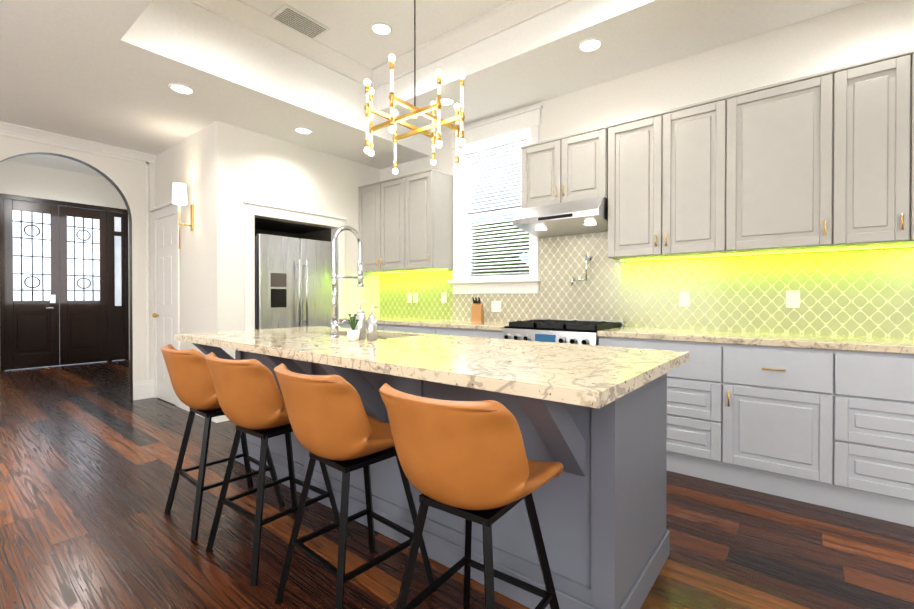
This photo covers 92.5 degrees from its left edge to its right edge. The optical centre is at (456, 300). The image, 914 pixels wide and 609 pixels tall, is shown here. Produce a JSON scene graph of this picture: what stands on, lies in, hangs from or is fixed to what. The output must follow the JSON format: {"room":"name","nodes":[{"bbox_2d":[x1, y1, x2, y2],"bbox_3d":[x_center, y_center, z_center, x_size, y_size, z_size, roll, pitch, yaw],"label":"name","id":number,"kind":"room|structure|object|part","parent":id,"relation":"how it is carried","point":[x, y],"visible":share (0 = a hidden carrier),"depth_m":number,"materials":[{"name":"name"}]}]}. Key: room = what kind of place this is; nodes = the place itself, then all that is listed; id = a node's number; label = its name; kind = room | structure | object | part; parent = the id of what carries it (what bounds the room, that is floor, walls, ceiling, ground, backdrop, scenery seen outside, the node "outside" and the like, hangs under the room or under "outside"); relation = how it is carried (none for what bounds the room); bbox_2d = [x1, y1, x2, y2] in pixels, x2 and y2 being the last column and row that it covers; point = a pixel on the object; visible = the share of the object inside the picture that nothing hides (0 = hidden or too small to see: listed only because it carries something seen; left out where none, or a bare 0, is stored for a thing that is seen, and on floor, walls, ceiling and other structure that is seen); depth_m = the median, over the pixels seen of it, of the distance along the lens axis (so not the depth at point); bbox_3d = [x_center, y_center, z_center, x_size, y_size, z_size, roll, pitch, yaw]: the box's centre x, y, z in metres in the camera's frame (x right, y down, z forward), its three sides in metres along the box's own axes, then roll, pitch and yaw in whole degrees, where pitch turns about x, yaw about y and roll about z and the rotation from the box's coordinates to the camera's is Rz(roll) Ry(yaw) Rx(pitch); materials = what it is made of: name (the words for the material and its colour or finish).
{"room":"kitchen","nodes":[
{"label":"kitchen","id":0,"kind":"room"},
{"bbox_2d":[5,154,102,176],"bbox_3d":[-5.408,-2.268,6.003,3.970,0.150,2.950,0,1,39],"label":"ceiling","id":1,"kind":"structure","parent":0,"point":[56,162],"depth_m":7.01,"materials":[{"name":"paint"}]},
{"bbox_2d":[0,161,129,359],"bbox_3d":[-6.897,-0.627,7.210,0.150,3.450,2.550,0,1,39],"label":"wall","id":2,"kind":"structure","parent":0,"point":[22,179],"depth_m":7.35,"materials":[{"name":"paint"}]},
{"bbox_2d":[0,193,128,370],"bbox_3d":[-6.636,-0.292,7.483,0.159,2.778,1.656,0,1,39],"label":"front door","id":3,"kind":"structure","parent":2,"relation":"in","point":[64,294],"depth_m":7.40,"materials":[{"name":"brown wood"}]},
{"bbox_2d":[0,131,154,399],"bbox_3d":[-4.634,-0.427,3.728,0.100,3.100,5.550,0,1,39],"label":"wall","id":4,"kind":"structure","parent":0,"point":[126,179],"depth_m":4.92,"materials":[{"name":"paint"}]},
{"bbox_2d":[0,132,149,378],"bbox_3d":[-4.007,-0.342,4.418,0.012,2.480,1.530,0,1,39],"label":"trim","id":5,"kind":"structure","parent":4,"relation":"attached to","point":[147,231],"depth_m":4.99,"materials":[{"name":"paint"}]},
{"bbox_2d":[0,121,156,162],"bbox_3d":[-4.886,-1.618,3.268,0.072,0.072,4.530,0,1,39],"label":"crown molding","id":6,"kind":"structure","parent":4,"relation":"attached to","point":[53,137],"depth_m":4.47,"materials":[{"name":"paint"}]},
{"bbox_2d":[155,124,211,354],"bbox_3d":[-2.920,-0.433,4.563,1.530,3.100,0.302,0,1,39],"label":"wall","id":7,"kind":"structure","parent":0,"point":[187,161],"depth_m":4.35,"materials":[{"name":"paint"}]},
{"bbox_2d":[152,214,174,403],"bbox_3d":[-3.225,0.094,4.801,0.574,2.028,0.074,0,1,39],"label":"pantry door","id":8,"kind":"structure","parent":7,"relation":"in","point":[165,231],"depth_m":4.83,"materials":[{"name":"paint"}]},
{"bbox_2d":[150,201,179,406],"bbox_3d":[-3.204,0.028,4.801,0.788,2.175,0.048,0,1,39],"label":"door frame","id":9,"kind":"structure","parent":7,"relation":"attached to","point":[169,208],"depth_m":4.79,"materials":[{"name":"paint"}]},
{"bbox_3d":[-2.696,-0.825,4.303,0.124,0.632,0.180,0,1,39],"label":"sconce lamp","id":10,"kind":"part","parent":7,"relation":"part of","materials":[{"name":"white glass"}]},
{"bbox_2d":[211,121,379,358],"bbox_3d":[-1.925,-0.436,5.067,0.850,3.100,1.970,0,1,39],"label":"wall","id":11,"kind":"structure","parent":0,"point":[248,165],"depth_m":4.45,"materials":[{"name":"paint"}]},
{"bbox_2d":[179,399,219,422],"bbox_3d":[-2.556,1.019,4.307,0.910,0.200,0.018,0,1,39],"label":"baseboard","id":12,"kind":"structure","parent":11,"relation":"attached to","point":[216,419],"depth_m":4.41,"materials":[{"name":"paint"}]},
{"bbox_2d":[243,200,346,329],"bbox_3d":[-1.676,0.074,4.672,0.033,2.085,1.200,0,1,39],"label":"trim","id":13,"kind":"structure","parent":11,"relation":"attached to","point":[252,209],"depth_m":4.40,"materials":[{"name":"paint"}]},
{"bbox_2d":[242,0,509,68],"bbox_3d":[-0.253,-2.344,2.583,3.150,0.250,2.070,0,1,39],"label":"ceiling","id":14,"kind":"structure","parent":0,"point":[350,33],"depth_m":3.46,"materials":[{"name":"paint"}]},
{"bbox_2d":[187,0,370,83],"bbox_3d":[-1.434,-2.165,3.533,0.120,0.120,1.830,0,1,39],"label":"crown molding","id":15,"kind":"structure","parent":14,"relation":"attached to","point":[238,12],"depth_m":3.57,"materials":[{"name":"paint"}]},
{"bbox_2d":[270,3,330,39],"bbox_3d":[-1.249,-2.215,3.493,0.240,0.016,0.400,0,1,39],"label":"ceiling vent","id":16,"kind":"object","parent":14,"relation":"in","point":[296,20],"visible":1,"depth_m":3.47,"materials":[{"name":"white plastic"}]},
{"bbox_2d":[371,22,391,35],"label":"recessed light","id":17,"kind":"object","parent":14,"relation":"in","point":[378,28],"depth_m":3.57,"materials":[{"name":"white plastic"}]},
{"bbox_2d":[364,0,464,173],"bbox_3d":[-0.224,-1.477,2.329,0.530,1.475,0.528,0,1,39],"label":"chandelier","id":18,"kind":"object","parent":14,"relation":"hanging from","point":[392,118],"visible":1,"depth_m":2.26,"materials":[{"name":"gold metal"}]},
{"bbox_2d":[363,0,571,89],"bbox_3d":[0.357,-2.164,3.345,3.150,0.120,0.120,0,1,39],"label":"crown molding","id":19,"kind":"structure","parent":14,"relation":"attached to","point":[486,25],"depth_m":3.57,"materials":[{"name":"paint"}]},
{"bbox_2d":[0,0,754,168],"bbox_3d":[-0.847,-2.050,1.286,9.050,0.820,6.500,0,1,39],"label":"ceiling","id":20,"kind":"structure","parent":0,"point":[107,72],"depth_m":3.48,"materials":[{"name":"paint"}]},
{"bbox_2d":[169,83,194,94],"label":"recessed light","id":21,"kind":"object","parent":20,"relation":"in","point":[176,87],"depth_m":3.40,"materials":[{"name":"white plastic"}]},
{"bbox_2d":[294,127,312,134],"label":"recessed light","id":22,"kind":"object","parent":20,"relation":"in","point":[301,130],"depth_m":4.25,"materials":[{"name":"white plastic"}]},
{"bbox_2d":[0,359,913,608],"bbox_3d":[-2.144,1.169,2.928,13.500,0.080,7.800,0,1,39],"label":"floor","id":23,"kind":"structure","parent":0,"point":[89,453],"depth_m":2.10,"materials":[{"name":"brown wood"}]},
{"bbox_2d":[161,344,284,539],"bbox_3d":[-1.270,0.683,2.353,0.448,0.906,0.516,0,1,41],"label":"stool","id":24,"kind":"object","parent":23,"relation":"on","point":[191,380],"visible":0.67,"depth_m":2.16,"materials":[{"name":"leather"}]},
{"bbox_2d":[204,352,339,585],"bbox_3d":[-0.852,0.685,2.025,0.448,0.906,0.516,0,1,37],"label":"stool","id":25,"kind":"object","parent":23,"relation":"on","point":[250,398],"visible":0.85,"depth_m":1.83,"materials":[{"name":"leather"}]},
{"bbox_2d":[255,233,331,329],"bbox_3d":[-1.940,0.220,4.885,0.821,1.790,0.900,0,1,39],"label":"fridge","id":26,"kind":"object","parent":23,"relation":"on","point":[293,281],"visible":0.48,"depth_m":4.59,"materials":[{"name":"silver metal"}]},
{"bbox_2d":[340,322,366,328],"bbox_3d":[-0.858,0.679,5.077,0.806,0.870,0.628,0,1,39],"label":"base cabinet","id":27,"kind":"object","parent":23,"relation":"on","point":[346,324],"depth_m":5.01,"materials":[{"name":"grey wood"}]},
{"bbox_2d":[339,317,508,330],"bbox_3d":[-0.299,0.227,4.615,2.254,0.040,0.643,0,1,39],"label":"countertop","id":28,"kind":"structure","parent":27,"relation":"on","point":[467,324],"depth_m":4.23,"materials":[{"name":"stone"}]},
{"bbox_2d":[471,297,483,321],"bbox_3d":[0.206,0.087,4.358,0.100,0.244,0.137,0,0,19],"label":"knife block","id":29,"kind":"object","parent":28,"relation":"on","point":[477,311],"visible":1,"depth_m":4.31,"materials":[{"name":"brown wood"}]},
{"bbox_2d":[274,364,436,608],"bbox_3d":[-0.398,0.688,1.667,0.448,0.906,0.516,0,1,42],"label":"stool","id":30,"kind":"object","parent":23,"relation":"on","point":[334,425],"visible":0.94,"depth_m":1.49,"materials":[{"name":"leather"}]},
{"bbox_2d":[377,324,427,333],"bbox_3d":[-0.297,0.682,4.627,0.868,0.870,0.628,0,1,39],"label":"base cabinet","id":31,"kind":"object","parent":23,"relation":"on","point":[399,328],"depth_m":4.43,"materials":[{"name":"grey wood"}]},
{"bbox_2d":[175,326,688,608],"bbox_3d":[-0.412,0.678,2.414,2.840,0.910,1.073,0,1,39],"label":"kitchen island","id":32,"kind":"object","parent":23,"relation":"on","point":[600,503],"depth_m":1.66,"materials":[{"name":"beige stone"}]},
{"bbox_2d":[329,226,363,336],"bbox_3d":[-0.664,-0.128,2.740,0.133,0.696,0.255,0,1,39],"label":"faucet","id":33,"kind":"object","parent":32,"relation":"on","point":[335,324],"visible":1,"depth_m":2.68,"materials":[{"name":"silver metal"}]},
{"bbox_2d":[347,314,359,340],"bbox_3d":[-0.576,0.147,2.431,0.072,0.150,0.072,0,1,39],"label":"plant pot","id":34,"kind":"object","parent":32,"relation":"on","point":[353,334],"visible":1,"depth_m":2.41,"materials":[{"name":"white ceramic"}]},
{"bbox_2d":[356,300,366,338],"bbox_3d":[-0.554,0.108,2.553,0.054,0.226,0.073,0,1,39],"label":"soap dispenser","id":35,"kind":"object","parent":32,"relation":"on","point":[361,317],"visible":0.94,"depth_m":2.53,"materials":[{"name":"silver metal"}]},
{"bbox_2d":[367,306,378,340],"bbox_3d":[-0.474,0.124,2.477,0.054,0.196,0.073,0,1,39],"label":"soap dispenser","id":36,"kind":"object","parent":32,"relation":"on","point":[371,327],"visible":1,"depth_m":2.45,"materials":[{"name":"silver metal"}]},
{"bbox_3d":[-0.413,0.348,2.411,2.840,0.250,1.070,0,1,39],"label":"kitchen island top","id":37,"kind":"part","parent":32,"relation":"part of","materials":[{"name":"beige stone"}]},
{"bbox_2d":[428,327,501,338],"bbox_3d":[0.267,0.685,4.175,0.814,0.870,0.628,0,1,39],"label":"base cabinet","id":38,"kind":"object","parent":23,"relation":"on","point":[456,332],"depth_m":3.92,"materials":[{"name":"grey wood"}]},
{"bbox_2d":[379,383,563,608],"bbox_3d":[0.051,0.690,1.313,0.448,0.906,0.516,0,1,36],"label":"stool","id":39,"kind":"object","parent":23,"relation":"on","point":[469,462],"visible":1,"depth_m":1.12,"materials":[{"name":"leather"}]},
{"bbox_2d":[502,318,624,345],"bbox_3d":[0.869,0.646,3.627,0.800,0.955,0.700,0,1,39],"label":"range","id":40,"kind":"object","parent":23,"relation":"on","point":[574,331],"visible":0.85,"depth_m":3.43,"materials":[{"name":"silver metal"}]},
{"bbox_2d":[599,337,718,481],"bbox_3d":[1.541,0.692,3.152,0.834,0.870,0.628,0,1,39],"label":"base cabinet","id":41,"kind":"object","parent":23,"relation":"on","point":[693,386],"depth_m":2.79,"materials":[{"name":"grey wood"}]},
{"bbox_2d":[597,327,913,353],"bbox_3d":[2.199,0.241,2.610,2.536,0.040,0.643,0,1,39],"label":"countertop","id":42,"kind":"structure","parent":41,"relation":"on","point":[862,343],"depth_m":2.64,"materials":[{"name":"stone"}]},
{"bbox_2d":[719,343,814,503],"bbox_3d":[2.024,0.695,2.765,0.520,0.870,0.628,0,1,39],"label":"base cabinet","id":43,"kind":"object","parent":23,"relation":"on","point":[767,393],"depth_m":2.54,"materials":[{"name":"grey wood"}]},
{"bbox_2d":[815,349,913,526],"bbox_3d":[2.538,0.698,2.352,0.918,0.870,0.628,0,1,39],"label":"base cabinet","id":44,"kind":"object","parent":23,"relation":"on","point":[833,429],"depth_m":2.28,"materials":[{"name":"grey wood"}]},
{"bbox_2d":[374,0,867,134],"bbox_3d":[1.942,-2.169,2.683,6.450,0.600,0.830,0,1,39],"label":"ceiling soffit","id":45,"kind":"structure","parent":0,"point":[539,58],"depth_m":3.31,"materials":[{"name":"paint"}]},
{"bbox_2d":[436,97,454,105],"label":"recessed light","id":46,"kind":"object","parent":45,"relation":"attached to","point":[446,101],"depth_m":4.12,"materials":[{"name":"white plastic"}]},
{"bbox_2d":[578,38,602,52],"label":"recessed light","id":47,"kind":"object","parent":45,"relation":"attached to","point":[585,45],"depth_m":3.19,"materials":[{"name":"white plastic"}]},
{"bbox_2d":[380,0,913,326],"bbox_3d":[1.861,-0.425,3.433,7.500,3.100,0.220,0,1,39],"label":"wall","id":48,"kind":"structure","parent":0,"point":[861,32],"depth_m":3.18,"materials":[{"name":"paint"}]},
{"bbox_2d":[358,169,452,272],"bbox_3d":[-0.629,-0.861,5.040,1.206,1.030,0.381,0,1,39],"label":"upper cabinet","id":49,"kind":"object","parent":48,"relation":"attached to","point":[405,223],"visible":0.94,"depth_m":4.78,"materials":[{"name":"grey wood"}]},
{"bbox_2d":[448,105,542,293],"bbox_3d":[0.398,-0.955,4.511,1.125,1.765,0.225,0,1,39],"label":"window","id":50,"kind":"structure","parent":48,"relation":"in","point":[516,122],"depth_m":4.57,"materials":[{"name":"paint"}]},
{"bbox_2d":[463,132,529,279],"bbox_3d":[0.409,-0.935,4.524,0.831,1.421,0.060,0,1,39],"label":"window blind","id":51,"kind":"object","parent":50,"relation":"attached to","point":[501,142],"visible":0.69,"depth_m":4.53,"materials":[{"name":"white plastic"}]},
{"bbox_3d":[0.456,-0.935,4.583,0.835,1.425,0.040,0,1,39],"label":"window sash","id":52,"kind":"part","parent":50,"relation":"part of","materials":[{"name":"white"}]},
{"bbox_2d":[521,126,607,208],"bbox_3d":[0.962,-1.087,3.762,0.768,0.560,0.381,0,1,39],"label":"upper cabinet","id":53,"kind":"object","parent":48,"relation":"attached to","point":[569,167],"visible":0.83,"depth_m":3.61,"materials":[{"name":"grey wood"}]},
{"bbox_2d":[513,197,607,237],"bbox_3d":[0.921,-0.698,3.714,0.754,0.213,0.483,0,1,39],"label":"range hood","id":54,"kind":"object","parent":53,"relation":"attached to","point":[585,216],"visible":0.94,"depth_m":3.59,"materials":[{"name":"silver metal"}]},
{"bbox_2d":[380,231,913,337],"bbox_3d":[1.203,-0.295,3.811,5.598,1.016,0.012,0,1,39],"label":"backsplash","id":55,"kind":"structure","parent":48,"relation":"attached to","point":[864,292],"depth_m":3.29,"materials":[{"name":"tile"}]},
{"bbox_2d":[407,293,411,302],"bbox_3d":[-0.568,-0.037,5.219,0.075,0.115,0.010,0,1,39],"label":"electrical outlet plate","id":56,"kind":"object","parent":55,"relation":"attached to","point":[409,295],"depth_m":5.21,"materials":[{"name":"white plastic"}]},
{"bbox_2d":[413,293,417,302],"bbox_3d":[-0.490,-0.037,5.156,0.075,0.115,0.010,0,1,39],"label":"electrical outlet plate","id":57,"kind":"object","parent":55,"relation":"attached to","point":[415,295],"depth_m":5.15,"materials":[{"name":"white plastic"}]},
{"bbox_2d":[441,293,446,302],"bbox_3d":[-0.147,-0.035,4.881,0.075,0.115,0.010,0,1,39],"label":"electrical outlet plate","id":58,"kind":"object","parent":55,"relation":"attached to","point":[443,295],"depth_m":4.87,"materials":[{"name":"white plastic"}]},
{"bbox_2d":[491,301,500,311],"bbox_3d":[0.399,0.058,4.443,0.120,0.115,0.010,0,1,39],"label":"electrical outlet plate","id":59,"kind":"object","parent":55,"relation":"attached to","point":[495,305],"depth_m":4.44,"materials":[{"name":"white plastic"}]},
{"bbox_2d":[571,254,591,284],"bbox_3d":[1.098,-0.273,3.842,0.180,0.270,0.070,0,1,39],"label":"pot filler","id":60,"kind":"object","parent":55,"relation":"attached to","point":[588,257],"visible":1,"depth_m":3.79,"materials":[{"name":"silver metal"}]},
{"bbox_2d":[679,291,689,306],"bbox_3d":[1.748,-0.014,3.360,0.075,0.115,0.010,0,1,39],"label":"electrical outlet plate","id":61,"kind":"object","parent":55,"relation":"attached to","point":[684,297],"depth_m":3.36,"materials":[{"name":"white plastic"}]},
{"bbox_2d":[786,291,799,307],"bbox_3d":[2.263,-0.011,2.947,0.075,0.115,0.010,0,1,39],"label":"electrical outlet plate","id":62,"kind":"object","parent":55,"relation":"attached to","point":[792,299],"depth_m":2.94,"materials":[{"name":"white plastic"}]},
{"bbox_2d":[607,99,714,259],"bbox_3d":[1.607,-0.849,3.267,0.849,1.030,0.349,0,1,39],"label":"upper cabinet","id":63,"kind":"object","parent":48,"relation":"attached to","point":[659,164],"depth_m":3.16,"materials":[{"name":"grey wood"}]},
{"bbox_2d":[711,73,818,254],"bbox_3d":[2.103,-0.846,2.869,0.658,1.030,0.349,0,1,39],"label":"upper cabinet","id":64,"kind":"object","parent":48,"relation":"attached to","point":[763,138],"depth_m":2.77,"materials":[{"name":"grey wood"}]},
{"bbox_2d":[815,55,890,249],"bbox_3d":[2.438,-0.844,2.600,0.438,1.030,0.349,0,1,39],"label":"upper cabinet","id":65,"kind":"object","parent":48,"relation":"attached to","point":[821,160],"depth_m":2.51,"materials":[{"name":"grey wood"}]},
{"bbox_2d":[887,49,913,245],"bbox_3d":[2.899,-0.841,2.230,0.979,1.030,0.349,0,1,39],"label":"upper cabinet","id":66,"kind":"object","parent":48,"relation":"attached to","point":[902,63],"depth_m":2.38,"materials":[{"name":"grey wood"}]},
{"bbox_2d":[376,245,913,273],"bbox_3d":[1.158,-0.330,3.748,5.550,0.010,0.030,0,1,39],"label":"led strip","id":67,"kind":"object","parent":66,"relation":"attached to","point":[895,246],"visible":0.91,"depth_m":3.00,"materials":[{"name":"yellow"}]}
]}

